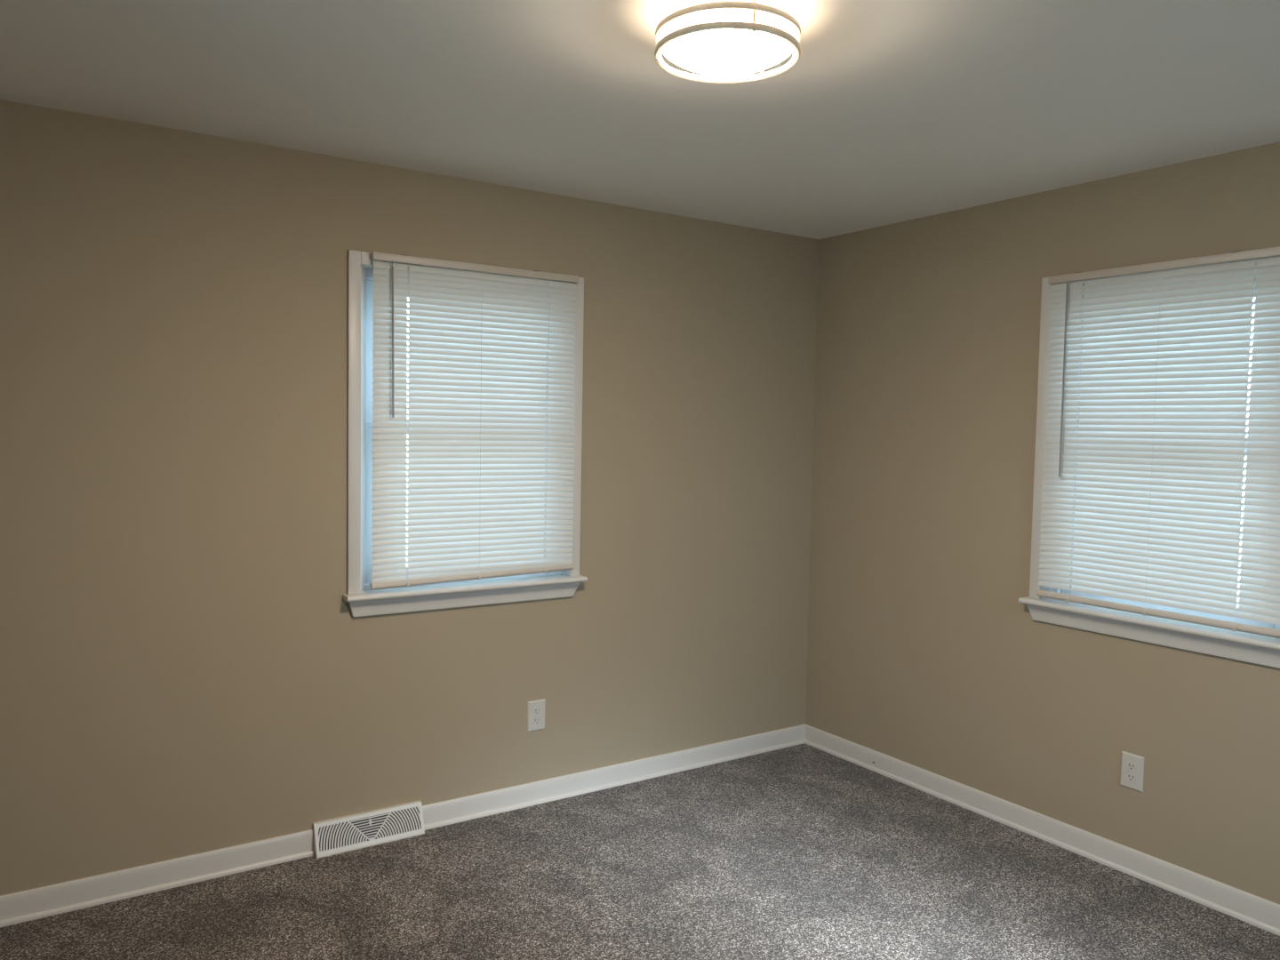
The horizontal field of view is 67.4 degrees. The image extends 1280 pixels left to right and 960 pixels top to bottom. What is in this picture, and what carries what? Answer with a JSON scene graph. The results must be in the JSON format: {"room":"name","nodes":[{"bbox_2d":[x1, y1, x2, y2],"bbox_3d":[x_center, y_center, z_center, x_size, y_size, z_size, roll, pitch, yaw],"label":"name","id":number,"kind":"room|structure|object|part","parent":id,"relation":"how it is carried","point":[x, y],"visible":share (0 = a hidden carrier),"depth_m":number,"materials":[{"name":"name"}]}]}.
{"room":"empty bedroom","nodes":[
{"label":"empty bedroom","id":0,"kind":"room"},
{"bbox_2d":[0,99,818,895],"bbox_3d":[-1.003,0.096,3.488,4.620,2.420,0.160,-1,4,-34],"label":"wall","id":1,"kind":"structure","parent":0,"point":[186,668],"depth_m":3.27,"materials":[{"name":"beige paint"}]},
{"bbox_2d":[312,800,424,858],"bbox_3d":[-0.972,1.256,3.458,0.392,0.108,0.054,-1,4,-34],"label":"air vent","id":2,"kind":"object","parent":1,"relation":"in","point":[332,836],"visible":1,"depth_m":3.45,"materials":[{"name":"white metal"}]},
{"bbox_2d":[0,724,805,927],"bbox_3d":[-0.974,1.266,3.476,4.300,0.086,0.023,-1,4,-34],"label":"baseboard","id":3,"kind":"structure","parent":1,"relation":"attached to","point":[36,903],"depth_m":3.33,"materials":[{"name":"white paint"}]},
{"bbox_2d":[343,249,587,616],"bbox_3d":[-0.663,-0.165,3.665,0.968,1.283,0.216,-1,4,-34],"label":"window","id":4,"kind":"structure","parent":1,"relation":"in","point":[363,601],"depth_m":3.47,"materials":[{"name":"white paint"}]},
{"bbox_3d":[-1.001,-0.196,3.364,0.044,1.200,0.014,-1,4,-34],"label":"casing","id":5,"kind":"part","parent":4,"relation":"part of","materials":[{"name":"white paint"}]},
{"bbox_3d":[-0.676,0.077,3.693,0.780,0.584,0.026,-1,4,-34],"label":"sash","id":6,"kind":"part","parent":4,"relation":"part of","materials":[{"name":"white plastic"}]},
{"bbox_3d":[-0.685,-0.454,3.692,0.780,0.548,0.026,-1,4,-34],"label":"sash","id":7,"kind":"part","parent":4,"relation":"part of","materials":[{"name":"white plastic"}]},
{"bbox_3d":[-0.618,-0.780,3.582,0.854,0.044,0.014,-1,4,-34],"label":"head casing","id":8,"kind":"part","parent":4,"relation":"part of","materials":[{"name":"white paint"}]},
{"bbox_2d":[369,251,579,590],"bbox_3d":[-0.599,-0.208,3.599,0.825,1.188,0.041,-1,4,-34],"label":"blind","id":9,"kind":"object","parent":4,"relation":"attached to","point":[477,354],"visible":1,"depth_m":3.58,"materials":[{"name":"beige plastic"}]},
{"bbox_3d":[-0.835,-0.198,3.447,0.001,1.144,0.026,-1,4,-34],"label":"ladder cord","id":10,"kind":"part","parent":9,"relation":"part of","materials":[{"name":"white fabric"}]},
{"bbox_3d":[-0.613,0.362,3.633,0.821,0.025,0.019,-3,-25,-34],"label":"rail","id":11,"kind":"part","parent":9,"relation":"part of","materials":[{"name":"beige plastic"}]},
{"bbox_3d":[-0.603,-0.205,3.603,0.001,1.138,0.026,-1,4,-34],"label":"ladder cord","id":12,"kind":"part","parent":9,"relation":"part of","materials":[{"name":"white fabric"}]},
{"bbox_3d":[-0.368,-0.213,3.760,0.001,1.131,0.026,-1,4,-34],"label":"ladder cord","id":13,"kind":"part","parent":9,"relation":"part of","materials":[{"name":"white fabric"}]},
{"bbox_3d":[-0.256,-0.210,3.864,0.044,1.200,0.014,-1,4,-34],"label":"casing","id":14,"kind":"part","parent":4,"relation":"part of","materials":[{"name":"white paint"}]},
{"bbox_2d":[527,698,545,732],"bbox_3d":[-0.413,0.943,3.840,0.078,0.122,0.008,-1,4,-34],"label":"wall outlet","id":15,"kind":"object","parent":1,"relation":"attached to","point":[536,708],"visible":1,"depth_m":3.84,"materials":[{"name":"white plastic"}]},
{"bbox_2d":[533,716,540,724],"bbox_3d":[-0.412,0.962,3.839,0.034,0.028,0.002,-1,4,-34],"label":"receptacle","id":16,"kind":"object","parent":15,"relation":"attached to","point":[536,719],"depth_m":3.84,"materials":[{"name":"white plastic"}]},
{"bbox_2d":[533,707,541,714],"bbox_3d":[-0.411,0.923,3.837,0.034,0.028,0.002,-1,4,-34],"label":"receptacle","id":17,"kind":"object","parent":15,"relation":"attached to","point":[536,710],"depth_m":3.84,"materials":[{"name":"white plastic"}]},
{"bbox_2d":[0,0,1279,239],"bbox_3d":[0.235,-1.050,1.611,4.620,0.120,4.520,-1,4,-34],"label":"ceiling","id":18,"kind":"structure","parent":0,"point":[888,112],"depth_m":2.58,"materials":[{"name":"white paint"}]},
{"bbox_2d":[654,0,800,83],"bbox_3d":[0.191,-0.958,2.095,0.317,0.117,0.317,-1,4,-34],"label":"ceiling light","id":19,"kind":"object","parent":18,"relation":"attached to","point":[711,37],"visible":1,"depth_m":2.01,"materials":[{"name":"frosted glass"},{"name":"brushed nickel"}]},
{"bbox_3d":[0.229,-0.953,1.959,0.007,0.083,0.025,0,3,-19],"label":"post","id":20,"kind":"part","parent":19,"relation":"part of","materials":[{"name":"silver metal"}]},
{"bbox_2d":[0,743,1279,959],"bbox_3d":[0.188,1.501,1.752,4.620,0.150,4.520,-1,4,-34],"label":"floor","id":21,"kind":"structure","parent":0,"point":[802,852],"depth_m":3.12,"materials":[{"name":"carpet"}]},
{"bbox_2d":[805,141,1279,904],"bbox_3d":[2.107,0.189,2.858,0.160,2.420,4.360,-1,4,-34],"label":"wall","id":22,"kind":"structure","parent":0,"point":[924,652],"depth_m":3.77,"materials":[{"name":"beige paint"}]},
{"bbox_2d":[804,723,1279,935],"bbox_3d":[1.965,1.350,2.938,0.023,0.086,4.200,-1,4,-34],"label":"baseboard","id":23,"kind":"structure","parent":22,"relation":"attached to","point":[1257,911],"depth_m":3.52,"materials":[{"name":"white paint"}]},
{"bbox_2d":[1120,751,1144,792],"bbox_3d":[1.705,1.011,3.329,0.008,0.122,0.078,-1,4,-34],"label":"wall outlet","id":24,"kind":"object","parent":22,"relation":"attached to","point":[1132,765],"visible":1,"depth_m":3.32,"materials":[{"name":"grey plastic"}]},
{"bbox_2d":[1126,772,1135,782],"bbox_3d":[1.702,1.031,3.328,0.002,0.028,0.034,-1,4,-34],"label":"receptacle","id":25,"kind":"object","parent":24,"relation":"attached to","point":[1131,777],"depth_m":3.33,"materials":[{"name":"white plastic"}]},
{"bbox_2d":[1126,761,1136,770],"bbox_3d":[1.703,0.992,3.326,0.002,0.028,0.034,-1,4,-34],"label":"receptacle","id":26,"kind":"object","parent":24,"relation":"attached to","point":[1130,765],"depth_m":3.33,"materials":[{"name":"white plastic"}]},
{"bbox_2d":[1018,256,1279,668],"bbox_3d":[1.801,-0.087,3.256,0.216,1.283,0.968,-1,4,-34],"label":"window","id":27,"kind":"structure","parent":22,"relation":"in","point":[1243,646],"depth_m":3.37,"materials":[{"name":"white paint"}]},
{"bbox_3d":[1.504,-0.153,3.592,0.014,1.200,0.044,-1,4,-34],"label":"casing","id":28,"kind":"part","parent":27,"relation":"part of","materials":[{"name":"white paint"}]},
{"bbox_3d":[1.830,-0.107,3.273,0.080,1.156,0.854,-1,4,-34],"label":"frame","id":29,"kind":"part","parent":27,"relation":"part of","materials":[{"name":"white plastic"}]},
{"bbox_2d":[1035,246,1279,638],"bbox_3d":[1.723,-0.133,3.213,0.041,1.184,0.825,-1,4,-34],"label":"blind","id":30,"kind":"object","parent":27,"relation":"attached to","point":[1163,411],"visible":1,"depth_m":3.18,"materials":[{"name":"beige plastic"}]},
{"bbox_3d":[1.570,-0.142,3.450,0.026,1.142,0.001,-1,4,-34],"label":"ladder cord","id":31,"kind":"part","parent":30,"relation":"part of","materials":[{"name":"white plastic"}]},
{"bbox_3d":[1.726,-0.126,3.218,0.026,1.142,0.001,-1,4,-34],"label":"ladder cord","id":32,"kind":"part","parent":30,"relation":"part of","materials":[{"name":"white fabric"}]},
{"bbox_3d":[1.715,0.444,3.248,0.019,0.025,0.821,34,-16,-31],"label":"rail","id":33,"kind":"part","parent":30,"relation":"part of","materials":[{"name":"beige plastic"}]},
{"bbox_3d":[1.884,-0.110,2.983,0.026,1.142,0.001,-1,4,-34],"label":"ladder cord","id":34,"kind":"part","parent":30,"relation":"part of","materials":[{"name":"white fabric"}]},
{"bbox_3d":[1.849,-0.374,3.268,0.026,0.548,0.780,-1,4,-34],"label":"sash","id":35,"kind":"part","parent":27,"relation":"part of","materials":[{"name":"white plastic"}]},
{"bbox_3d":[1.764,-0.705,3.188,0.014,0.044,0.854,-1,4,-34],"label":"head casing","id":36,"kind":"part","parent":27,"relation":"part of","materials":[{"name":"white paint"}]},
{"bbox_3d":[1.811,0.156,3.278,0.026,0.584,0.780,-1,4,-34],"label":"sash","id":37,"kind":"part","parent":27,"relation":"part of","materials":[{"name":"white plastic"}]}
]}

